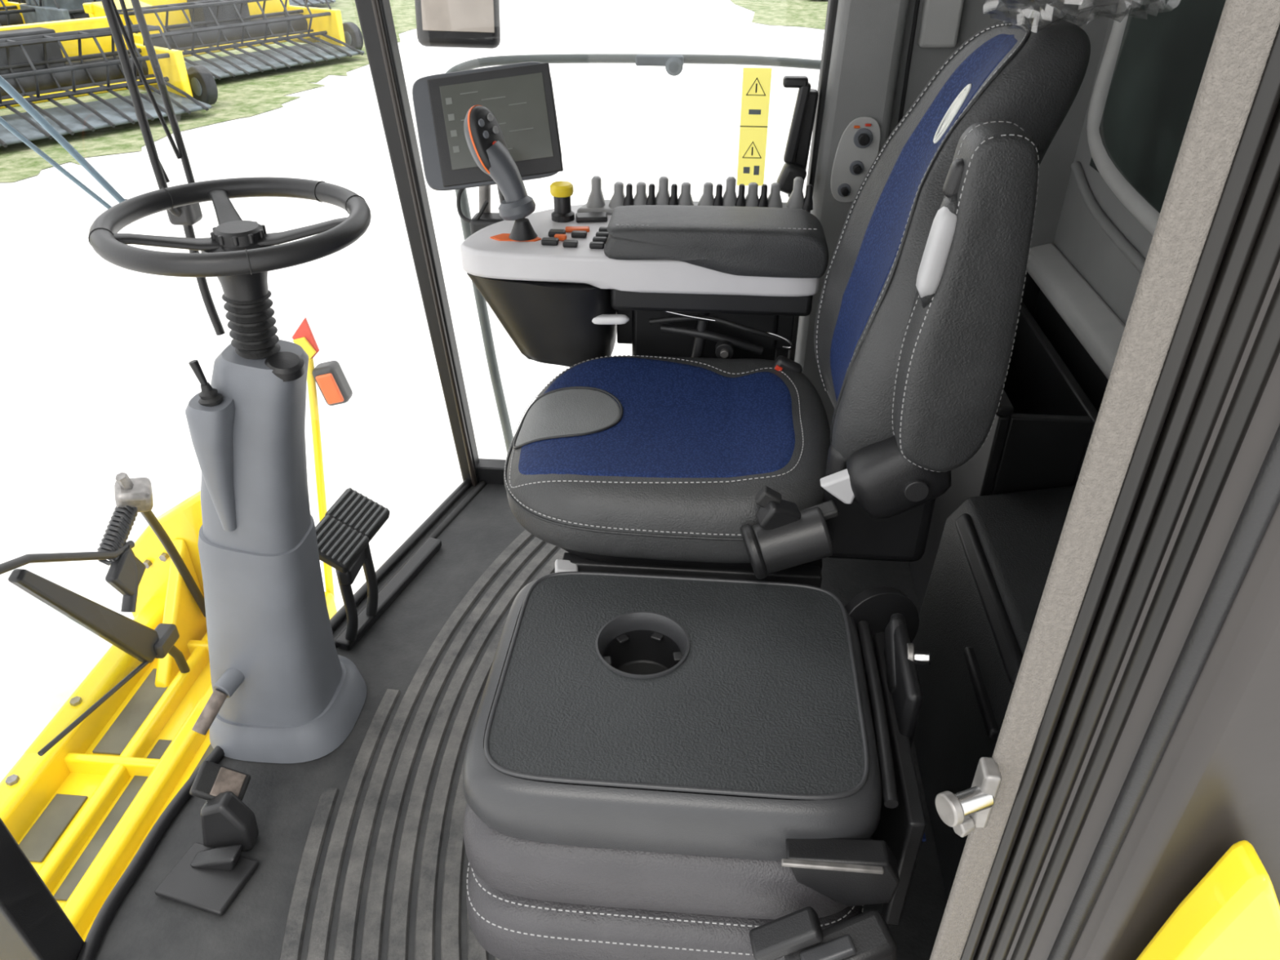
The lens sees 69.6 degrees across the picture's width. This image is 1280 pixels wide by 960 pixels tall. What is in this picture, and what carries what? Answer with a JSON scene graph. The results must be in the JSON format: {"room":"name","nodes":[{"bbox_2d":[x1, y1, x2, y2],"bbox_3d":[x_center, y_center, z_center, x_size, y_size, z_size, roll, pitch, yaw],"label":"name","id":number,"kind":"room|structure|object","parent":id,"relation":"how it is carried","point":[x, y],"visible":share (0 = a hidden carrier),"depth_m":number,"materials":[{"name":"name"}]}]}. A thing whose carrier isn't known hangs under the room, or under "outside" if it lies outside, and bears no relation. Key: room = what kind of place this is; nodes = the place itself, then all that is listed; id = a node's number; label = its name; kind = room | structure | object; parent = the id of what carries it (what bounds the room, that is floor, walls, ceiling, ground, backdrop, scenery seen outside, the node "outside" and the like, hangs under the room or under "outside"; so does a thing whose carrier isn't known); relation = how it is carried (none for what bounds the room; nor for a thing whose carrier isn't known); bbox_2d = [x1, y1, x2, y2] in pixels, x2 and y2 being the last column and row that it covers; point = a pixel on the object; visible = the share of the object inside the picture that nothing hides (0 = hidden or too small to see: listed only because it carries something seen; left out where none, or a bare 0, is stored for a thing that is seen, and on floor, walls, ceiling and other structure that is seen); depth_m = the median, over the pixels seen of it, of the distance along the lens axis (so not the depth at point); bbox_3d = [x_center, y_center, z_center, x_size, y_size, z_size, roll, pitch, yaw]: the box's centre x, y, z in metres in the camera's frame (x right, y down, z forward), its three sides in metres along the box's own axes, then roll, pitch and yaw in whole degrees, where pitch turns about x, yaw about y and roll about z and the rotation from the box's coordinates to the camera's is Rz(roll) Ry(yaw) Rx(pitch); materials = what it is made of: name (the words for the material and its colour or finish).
{"room":"control cabin","nodes":[
{"label":"control cabin","id":0,"kind":"room"},
{"bbox_2d":[93,483,946,959],"bbox_3d":[0.019,0.512,1.839,1.682,0.058,1.680,3,33,4],"label":"floor","id":1,"kind":"structure","parent":0,"point":[283,798],"depth_m":1.66,"materials":[{"name":"rubber"}]},
{"bbox_2d":[155,760,258,915],"bbox_3d":[-0.709,0.586,1.540,0.132,0.139,0.198,9,34,13],"label":"foot pedal","id":2,"kind":"object","parent":1,"relation":"on","point":[210,876],"visible":1,"depth_m":1.54,"materials":[{"name":"black rubber"}]},
{"bbox_2d":[77,478,471,959],"bbox_3d":[-0.708,0.443,1.878,0.171,0.024,1.697,6,34,9],"label":"trim","id":3,"kind":"structure","parent":1,"relation":"on","point":[90,948],"depth_m":1.63,"materials":[{"name":"black plastic"}]},
{"bbox_3d":[-0.758,-0.360,1.353,0.427,1.870,1.680,3,33,4],"label":"window","id":4,"kind":"structure","parent":3,"relation":"attached to","visible":0},
{"bbox_2d":[0,0,225,335],"bbox_3d":[-0.938,-0.618,1.548,0.054,0.952,0.465,8,34,12],"label":"windshield wiper","id":5,"kind":"object","parent":4,"relation":"attached to","point":[187,215],"visible":0.8,"depth_m":1.66,"materials":[{"name":"black metal"}]},
{"bbox_2d":[208,654,367,763],"bbox_3d":[-0.704,0.434,1.833,0.284,0.075,0.260,3,33,4],"label":"flange","id":6,"kind":"object","parent":1,"relation":"on","point":[313,740],"visible":0.56,"depth_m":1.74,"materials":[{"name":"grey plastic"}]},
{"bbox_2d":[197,514,342,726],"bbox_3d":[-0.695,0.245,1.698,0.247,0.438,0.196,3,33,4],"label":"shell","id":7,"kind":"object","parent":6,"relation":"on","point":[267,615],"visible":0.82,"depth_m":1.63,"materials":[{"name":"grey plastic"}]},
{"bbox_2d":[213,668,244,697],"bbox_3d":[-0.736,0.360,1.657,0.036,0.045,0.058,12,35,18],"label":"stub","id":8,"kind":"object","parent":7,"relation":"attached to","point":[230,681],"visible":0.66,"depth_m":1.64,"materials":[{"name":"grey plastic"}]},
{"bbox_2d":[200,339,311,554],"bbox_3d":[-0.628,-0.042,1.498,0.228,0.386,0.138,3,33,4],"label":"shell","id":9,"kind":"object","parent":7,"relation":"on","point":[272,500],"visible":0.77,"depth_m":1.45,"materials":[{"name":"grey plastic"}]},
{"bbox_2d":[185,391,236,531],"bbox_3d":[-0.643,-0.019,1.423,0.072,0.244,0.066,3,33,4],"label":"pod","id":10,"kind":"object","parent":9,"relation":"attached to","point":[211,428],"visible":0.98,"depth_m":1.38,"materials":[{"name":"grey plastic"}]},
{"bbox_2d":[198,382,222,406],"bbox_3d":[-0.633,-0.127,1.352,0.034,0.032,0.034,3,33,4],"label":"boot","id":11,"kind":"object","parent":10,"relation":"on","point":[210,397],"visible":1,"depth_m":1.34,"materials":[{"name":"black rubber"}]},
{"bbox_2d":[188,360,208,385],"bbox_3d":[-0.640,-0.153,1.335,0.019,0.044,0.013,3,33,4],"label":"lever","id":12,"kind":"object","parent":11,"relation":"attached to","point":[194,364],"visible":1,"depth_m":1.33,"materials":[{"name":"black plastic"}]},
{"bbox_2d":[191,351,305,734],"bbox_3d":[-0.649,0.126,1.507,0.315,0.667,0.059,-15,36,-22],"label":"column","id":13,"kind":"structure","parent":9,"relation":"attached to","point":[286,366],"depth_m":1.38,"materials":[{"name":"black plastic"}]},
{"bbox_2d":[222,290,280,359],"bbox_3d":[-0.580,-0.233,1.375,0.073,0.120,0.068,3,33,4],"label":"bellows","id":14,"kind":"object","parent":9,"relation":"on","point":[253,331],"visible":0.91,"depth_m":1.36,"materials":[{"name":"black rubber"}]},
{"bbox_2d":[200,236,268,301],"bbox_3d":[-0.574,-0.309,1.325,0.096,0.087,0.096,3,33,4],"label":"hub","id":15,"kind":"object","parent":14,"relation":"on","point":[245,287],"visible":0.41,"depth_m":1.32,"materials":[{"name":"black plastic"}]},
{"bbox_2d":[88,177,371,277],"bbox_3d":[-0.565,-0.346,1.297,0.377,0.076,0.377,3,33,4],"label":"steering wheel","id":16,"kind":"object","parent":15,"relation":"attached to","point":[251,250],"visible":1,"depth_m":1.27,"materials":[{"name":"black rubber"}]},
{"bbox_2d":[315,487,390,641],"bbox_3d":[-0.604,0.201,1.959,0.107,0.336,0.176,11,35,17],"label":"brake pedal","id":17,"kind":"object","parent":1,"relation":"on","point":[344,534],"visible":0.96,"depth_m":1.90,"materials":[{"name":"black rubber"}]},
{"bbox_2d":[333,480,486,648],"bbox_3d":[-0.605,0.265,2.162,0.029,0.020,0.999,11,35,16],"label":"trim","id":18,"kind":"structure","parent":1,"relation":"on","point":[441,527],"depth_m":2.38,"materials":[{"name":"black rubber"}]},
{"bbox_2d":[355,0,479,484],"bbox_3d":[-0.548,-0.794,2.067,0.209,1.920,0.050,3,33,4],"label":"pillar","id":19,"kind":"structure","parent":1,"relation":"on","point":[364,7],"depth_m":2.14,"materials":[{"name":"black plastic"}]},
{"bbox_2d":[414,0,500,48],"bbox_3d":[-0.447,-1.315,2.011,0.200,0.705,0.321,3,33,4],"label":"mirror","id":20,"kind":"object","parent":19,"relation":"attached to","point":[464,24],"visible":1,"depth_m":2.21,"materials":[{"name":"black plastic"}]},
{"bbox_2d":[280,529,568,959],"bbox_3d":[-0.327,0.506,1.772,0.714,0.023,1.777,3,33,4],"label":"floor mat","id":21,"kind":"object","parent":1,"relation":"on","point":[451,937],"visible":0.51,"depth_m":1.65,"materials":[{"name":"black plastic"}]},
{"bbox_2d":[371,0,477,486],"bbox_3d":[-0.529,-0.785,2.035,0.158,1.900,0.020,3,33,4],"label":"trim","id":22,"kind":"structure","parent":1,"relation":"on","point":[375,6],"depth_m":2.15,"materials":[{"name":"metal"}]},
{"bbox_2d":[476,458,506,484],"bbox_3d":[-0.034,0.001,2.542,0.860,0.070,0.050,3,33,4],"label":"trim","id":23,"kind":"structure","parent":1,"relation":"on","point":[491,471],"depth_m":2.54,"materials":[{"name":"black plastic"}]},
{"label":"window","id":24,"kind":"structure","parent":23,"relation":"attached to","visible":0},
{"bbox_2d":[736,67,772,186],"bbox_3d":[0.248,-0.764,2.003,0.060,0.245,0.004,3,33,4],"label":"warning sticker","id":25,"kind":"object","parent":24,"relation":"attached to","point":[756,85],"visible":1,"depth_m":2.00,"materials":[{"name":"yellow paper"}]},
{"bbox_2d":[460,175,828,366],"bbox_3d":[0.009,-0.138,1.933,0.654,0.926,0.357,3,33,4],"label":"console","id":26,"kind":"object","parent":1,"relation":"on","point":[728,276],"visible":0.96,"depth_m":1.64,"materials":[{"name":"black plastic"}]},
{"bbox_2d":[456,185,490,222],"bbox_3d":[-0.338,-0.541,1.908,0.071,0.232,0.066,3,33,4],"label":"bracket","id":27,"kind":"object","parent":26,"relation":"attached to","point":[483,215],"depth_m":1.88,"materials":[{"name":"metal"}]},
{"bbox_2d":[412,62,563,235],"bbox_3d":[-0.297,-0.624,1.869,0.288,0.412,0.156,-1,33,-2],"label":"touchscreen monitor","id":28,"kind":"object","parent":26,"relation":"attached to","point":[520,96],"visible":0.73,"depth_m":1.78,"materials":[{"name":"grey plastic"}]},
{"bbox_2d":[463,104,537,240],"bbox_3d":[-0.244,-0.544,1.628,0.122,0.219,0.074,10,34,16],"label":"joystick","id":29,"kind":"object","parent":26,"relation":"on","point":[486,144],"visible":1,"depth_m":1.61,"materials":[{"name":"black plastic"}]},
{"bbox_2d":[589,241,604,248],"bbox_3d":[-0.076,-0.414,1.624,0.026,0.010,0.014,3,33,4],"label":"switch","id":30,"kind":"object","parent":26,"relation":"attached to","point":[593,245],"depth_m":1.62,"materials":[{"name":"black plastic"}]},
{"bbox_2d":[592,236,607,244],"bbox_3d":[-0.071,-0.429,1.647,0.026,0.010,0.014,3,33,4],"label":"switch","id":31,"kind":"object","parent":26,"relation":"attached to","point":[603,239],"depth_m":1.64,"materials":[{"name":"black plastic"}]},
{"bbox_2d":[595,231,608,237],"bbox_3d":[-0.067,-0.445,1.671,0.026,0.010,0.014,3,33,4],"label":"switch","id":32,"kind":"object","parent":26,"relation":"attached to","point":[598,233],"depth_m":1.66,"materials":[{"name":"black plastic"}]},
{"bbox_2d":[598,226,607,231],"bbox_3d":[-0.063,-0.460,1.694,0.026,0.010,0.014,3,33,4],"label":"switch","id":33,"kind":"object","parent":26,"relation":"attached to","point":[602,228],"depth_m":1.69,"materials":[{"name":"black plastic"}]},
{"bbox_2d":[462,571,930,959],"bbox_3d":[0.080,0.491,1.285,0.608,0.571,0.530,3,33,4],"label":"passenger seat","id":34,"kind":"object","parent":1,"relation":"on","point":[655,767],"visible":1,"depth_m":1.11,"materials":[{"name":"leather"}]},
{"bbox_2d":[595,611,689,679],"bbox_3d":[0.003,0.252,1.250,0.127,0.084,0.127,3,33,4],"label":"cup holder","id":35,"kind":"object","parent":34,"relation":"on","point":[629,645],"depth_m":1.28,"materials":[{"name":"black plastic"}]},
{"bbox_2d":[466,865,862,959],"bbox_3d":[0.041,0.484,1.330,0.524,0.140,0.454,3,33,4],"label":"seat cushion","id":36,"kind":"object","parent":34,"relation":"on","point":[508,926],"depth_m":1.13,"materials":[{"name":"leather"}]},
{"bbox_2d":[484,571,869,799],"bbox_3d":[0.052,0.246,1.191,0.456,0.006,0.378,3,33,4],"label":"tray","id":37,"kind":"object","parent":34,"relation":"on","point":[766,695],"depth_m":1.15,"materials":[{"name":"plastic"}]},
{"bbox_2d":[906,643,914,662],"bbox_3d":[0.349,0.229,1.189,0.012,0.036,0.036,7,34,10],"label":"washer","id":38,"kind":"object","parent":34,"relation":"in","point":[910,647],"depth_m":1.17,"materials":[{"name":"metal"}]},
{"bbox_2d":[503,13,1090,587],"bbox_3d":[0.160,-0.054,1.499,0.774,1.258,0.572,7,34,10],"label":"seat","id":39,"kind":"object","parent":1,"relation":"on","point":[673,466],"visible":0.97,"depth_m":1.31,"materials":[{"name":"grey leather"}]},
{"bbox_2d":[506,355,830,563],"bbox_3d":[0.054,-0.058,1.543,0.534,0.137,0.516,3,33,4],"label":"seat cushion","id":40,"kind":"object","parent":39,"relation":"on","point":[617,459],"depth_m":1.41,"materials":[{"name":"blue fabric"}]},
{"bbox_2d":[772,355,802,373],"bbox_3d":[0.260,-0.195,1.640,0.057,0.052,0.028,3,33,4],"label":"seat belt buckle","id":41,"kind":"object","parent":39,"relation":"attached to","point":[781,362],"visible":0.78,"depth_m":1.62,"materials":[{"name":"black plastic"}]},
{"bbox_2d":[915,206,956,297],"bbox_3d":[0.340,-0.261,1.054,0.033,0.111,0.034,3,33,4],"label":"handle","id":42,"kind":"object","parent":39,"relation":"attached to","point":[936,277],"depth_m":1.04,"materials":[{"name":"white plastic"}]},
{"bbox_2d":[787,0,838,360],"bbox_3d":[0.387,-0.744,1.990,0.065,1.920,0.060,3,33,4],"label":"trim","id":43,"kind":"structure","parent":1,"relation":"on","point":[832,7],"depth_m":1.93,"materials":[{"name":"black rubber"}]},
{"bbox_2d":[776,75,818,197],"bbox_3d":[0.330,-0.717,1.939,0.075,0.250,0.085,3,33,4],"label":"handle","id":44,"kind":"object","parent":43,"relation":"attached to","point":[799,138],"depth_m":1.92,"materials":[{"name":"black plastic"}]},
{"bbox_2d":[794,0,909,429],"bbox_3d":[0.457,-0.733,1.954,0.164,1.900,0.080,3,33,4],"label":"column cover","id":45,"kind":"structure","parent":1,"relation":"on","point":[868,34],"depth_m":1.87,"materials":[{"name":"grey plastic"}]},
{"bbox_2d":[830,116,880,202],"bbox_3d":[0.452,-0.667,1.929,0.093,0.176,0.027,3,33,4],"label":"control panel","id":46,"kind":"object","parent":45,"relation":"attached to","point":[859,144],"visible":0.94,"depth_m":1.93,"materials":[{"name":"grey plastic"}]},
{"bbox_2d":[911,485,1075,902],"bbox_3d":[0.657,0.433,1.428,0.299,0.518,0.830,3,33,4],"label":"storage box","id":47,"kind":"object","parent":1,"relation":"on","point":[995,555],"visible":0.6,"depth_m":1.54,"materials":[{"name":"plastic"}]},
{"bbox_2d":[908,301,1098,608],"bbox_3d":[0.737,-0.016,2.007,0.187,0.640,0.600,3,33,4],"label":"storage box","id":48,"kind":"object","parent":1,"relation":"on","point":[1039,436],"visible":0.27,"depth_m":1.68,"materials":[{"name":"black plastic"}]},
{"bbox_2d":[888,0,1114,248],"bbox_3d":[0.674,-0.747,1.994,0.550,1.920,0.060,3,33,4],"label":"panel","id":49,"kind":"object","parent":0,"point":[1092,16],"visible":0.03,"depth_m":1.89,"materials":[{"name":"grey plastic"}]},
{"bbox_2d":[774,271,1039,360],"bbox_3d":[0.631,-0.216,2.298,0.600,0.660,0.012,3,33,4],"label":"panel","id":50,"kind":"object","parent":49,"relation":"attached to","point":[1031,291],"visible":0.02,"depth_m":2.13,"materials":[{"name":"black plastic"}]},
{"bbox_2d":[897,0,919,124],"bbox_3d":[0.553,-0.953,1.835,0.008,1.300,0.006,3,33,4],"label":"groove","id":51,"kind":"object","parent":49,"relation":"attached to","point":[917,3],"depth_m":1.89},
{"bbox_2d":[917,0,964,48],"bbox_3d":[0.600,-1.095,1.722,0.075,0.520,0.030,3,33,4],"label":"insert","id":52,"kind":"object","parent":49,"relation":"attached to","point":[940,20],"visible":1,"depth_m":1.83,"materials":[{"name":"grey plastic"}]},
{"bbox_2d":[1033,288,1108,412],"bbox_3d":[0.870,0.119,1.782,0.012,0.660,1.150,3,33,4],"label":"wall","id":53,"kind":"structure","parent":0,"point":[1082,366],"depth_m":1.90,"materials":[{"name":"black plastic"}]},
{"bbox_2d":[1026,243,1124,379],"bbox_3d":[0.852,-0.211,1.629,0.060,0.066,1.100,3,33,4],"label":"ledge","id":54,"kind":"object","parent":53,"relation":"on","point":[1100,331],"visible":0.37,"depth_m":1.80,"materials":[{"name":"grey plastic"}]},
{"bbox_2d":[1053,0,1152,325],"bbox_3d":[0.889,-0.272,1.263,0.060,1.920,1.700,3,33,4],"label":"panel","id":55,"kind":"object","parent":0,"point":[1078,237],"visible":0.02,"depth_m":1.82,"materials":[{"name":"grey plastic"}]},
{"bbox_2d":[1071,161,1145,273],"bbox_3d":[0.881,-0.397,1.603,0.019,0.099,0.863,3,33,4],"label":"trim","id":56,"kind":"structure","parent":55,"relation":"attached to","point":[1134,256],"depth_m":1.77,"materials":[{"name":"grey plastic"}]},
{"bbox_2d":[1086,0,1159,235],"bbox_3d":[0.878,-0.703,1.315,0.040,0.787,0.973,3,33,4],"label":"window moulding","id":57,"kind":"structure","parent":55,"relation":"attached to","point":[1139,207],"depth_m":1.75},
{"bbox_2d":[1089,0,1226,213],"bbox_3d":[0.877,-0.697,1.311,0.012,0.700,0.860,3,33,4],"label":"glass","id":58,"kind":"object","parent":57,"relation":"attached to","point":[1166,46],"visible":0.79,"depth_m":1.59,"materials":[{"name":"glass"}]},
{"bbox_2d":[973,98,1279,959],"bbox_3d":[0.387,0.282,0.667,0.219,2.200,0.104,3,33,4],"label":"door frame","id":59,"kind":"structure","parent":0,"point":[1215,786],"depth_m":0.56,"materials":[{"name":"grey paint"}]},
{"bbox_2d":[935,756,1001,837],"bbox_3d":[0.230,0.226,0.643,0.047,0.058,0.023,-16,36,-23],"label":"door latch","id":60,"kind":"object","parent":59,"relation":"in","point":[967,810],"depth_m":0.63,"materials":[{"name":"metal"}]},
{"bbox_2d":[929,0,1279,959],"bbox_3d":[0.318,0.142,0.699,0.044,2.000,0.213,19,37,26],"label":"trim","id":61,"kind":"structure","parent":59,"relation":"attached to","point":[1246,30],"depth_m":0.48,"materials":[{"name":"beige fabric"}]},
{"bbox_2d":[960,23,1279,959],"bbox_3d":[0.273,0.186,0.632,0.012,2.000,0.012,3,33,4],"label":"seal","id":62,"kind":"object","parent":59,"relation":"attached to","point":[1267,96],"visible":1,"depth_m":0.49,"materials":[{"name":"rubber"}]},
{"bbox_2d":[973,101,1279,959],"bbox_3d":[0.285,0.187,0.629,0.010,2.000,0.010,3,33,4],"label":"seal","id":63,"kind":"object","parent":59,"relation":"attached to","point":[1266,175],"visible":1,"depth_m":0.51,"materials":[{"name":"rubber"}]},
{"bbox_2d":[988,177,1279,959],"bbox_3d":[0.295,0.190,0.625,0.012,2.000,0.012,3,33,4],"label":"seal","id":64,"kind":"object","parent":59,"relation":"attached to","point":[1264,260],"visible":1,"depth_m":0.52,"materials":[{"name":"rubber"}]},
{"bbox_2d":[1010,278,1279,959],"bbox_3d":[0.306,0.195,0.618,0.012,2.000,0.012,3,33,4],"label":"seal","id":65,"kind":"object","parent":59,"relation":"attached to","point":[1264,354],"visible":1,"depth_m":0.53,"materials":[{"name":"rubber"}]},
{"bbox_2d":[1047,424,1279,959],"bbox_3d":[0.323,0.289,0.657,0.014,2.200,0.014,3,33,4],"label":"seal","id":66,"kind":"object","parent":59,"relation":"attached to","point":[1263,500],"visible":1,"depth_m":0.54,"materials":[{"name":"black rubber"}]},
{"bbox_2d":[1136,840,1279,959],"bbox_3d":[0.411,0.652,0.821,0.160,1.012,0.032,3,33,4],"label":"panel","id":67,"kind":"object","parent":59,"relation":"attached to","point":[1233,913],"visible":1,"depth_m":0.57,"materials":[{"name":"yellow paint"}]},
{"bbox_3d":[-0.003,-1.161,0.814,1.934,0.060,1.780,3,33,4],"label":"ceiling","id":68,"kind":"structure","parent":0,"visible":0},
{"bbox_2d":[0,817,84,959],"bbox_3d":[-0.950,0.075,0.986,0.199,2.200,0.070,3,33,4],"label":"trim","id":69,"kind":"structure","parent":68,"relation":"attached to","point":[33,926],"depth_m":1.33,"materials":[{"name":"black plastic"}]},
{"label":"outside","id":70,"kind":"structure","parent":0,"visible":0},
{"bbox_2d":[0,0,824,782],"bbox_3d":[4.794,-27.074,47.749,180.000,0.001,170.000,3,33,4],"label":"background","id":71,"kind":"structure","parent":70,"point":[98,382],"depth_m":8.64,"materials":[{"name":"white"}]},
{"bbox_2d":[0,0,416,182],"bbox_3d":[-30.893,-17.374,32.795,52.699,0.001,52.206,3,33,4],"label":"grassy ground","id":72,"kind":"structure","parent":71,"relation":"on","point":[253,94],"depth_m":16.35,"materials":[{"name":"green plant"}]},
{"bbox_2d":[7,0,26,3],"bbox_3d":[-16.370,-13.372,25.345,2.658,1.359,6.220,19,38,27],"label":"header","id":73,"kind":"object","parent":72,"relation":"on","point":[13,1],"visible":0.02,"depth_m":25.16,"materials":[{"name":"yellow paint"}]},
{"bbox_2d":[0,0,42,26],"bbox_3d":[-15.486,-9.499,19.381,2.658,1.359,6.220,21,38,29],"label":"header","id":74,"kind":"object","parent":72,"relation":"on","point":[11,12],"visible":0.13,"depth_m":21.19,"materials":[{"name":"yellow paint"}]},
{"bbox_2d":[19,0,101,23],"bbox_3d":[-11.651,-11.503,22.468,2.658,1.359,5.720,21,38,29],"label":"header","id":75,"kind":"object","parent":72,"relation":"on","point":[51,10],"visible":0.12,"depth_m":20.87,"materials":[{"name":"metal"}]},
{"bbox_2d":[0,16,217,147],"bbox_3d":[-9.392,-6.198,14.298,2.658,1.360,5.120,22,39,30],"label":"header","id":76,"kind":"object","parent":72,"relation":"on","point":[51,61],"visible":0.81,"depth_m":14.79,"materials":[{"name":"yellow paint"}]},
{"bbox_2d":[82,0,364,79],"bbox_3d":[-8.296,-9.270,19.028,2.658,1.359,5.320,19,38,27],"label":"header","id":77,"kind":"object","parent":72,"relation":"on","point":[195,28],"visible":0.59,"depth_m":19.07,"materials":[{"name":"yellow paint"}]},
{"bbox_2d":[288,0,335,6],"bbox_3d":[-12.124,-14.806,27.553,2.658,1.359,6.220,21,38,29],"label":"header","id":78,"kind":"object","parent":72,"relation":"on","point":[292,2],"visible":0.09,"depth_m":28.48,"materials":[{"name":"metal"}]},
{"bbox_2d":[730,0,827,29],"bbox_3d":[34.242,-25.946,45.995,61.723,0.001,69.345,3,33,4],"label":"grassy ground","id":79,"kind":"structure","parent":71,"relation":"on","point":[802,13],"depth_m":27.91,"materials":[{"name":"green plant"}]},
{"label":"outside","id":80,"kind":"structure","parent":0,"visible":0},
{"bbox_2d":[446,53,821,454],"bbox_3d":[-0.025,-0.020,2.721,0.931,2.270,0.064,3,33,4],"label":"handrail","id":81,"kind":"object","parent":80,"point":[673,63],"visible":0.65,"depth_m":2.13,"materials":[{"name":"grey metal"}]},
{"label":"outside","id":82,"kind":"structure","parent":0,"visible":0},
{"bbox_2d":[0,471,337,942],"bbox_3d":[-1.291,0.530,1.975,0.630,0.859,1.600,3,33,4],"label":"frame","id":83,"kind":"object","parent":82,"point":[83,798],"visible":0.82,"depth_m":2.27,"materials":[{"name":"yellow paint"}]},
{"bbox_2d":[292,317,352,599],"bbox_3d":[-0.909,-0.045,2.662,0.135,0.823,0.261,3,33,4],"label":"marker pole","id":84,"kind":"object","parent":83,"relation":"attached to","point":[330,378],"visible":0.91,"depth_m":2.61,"materials":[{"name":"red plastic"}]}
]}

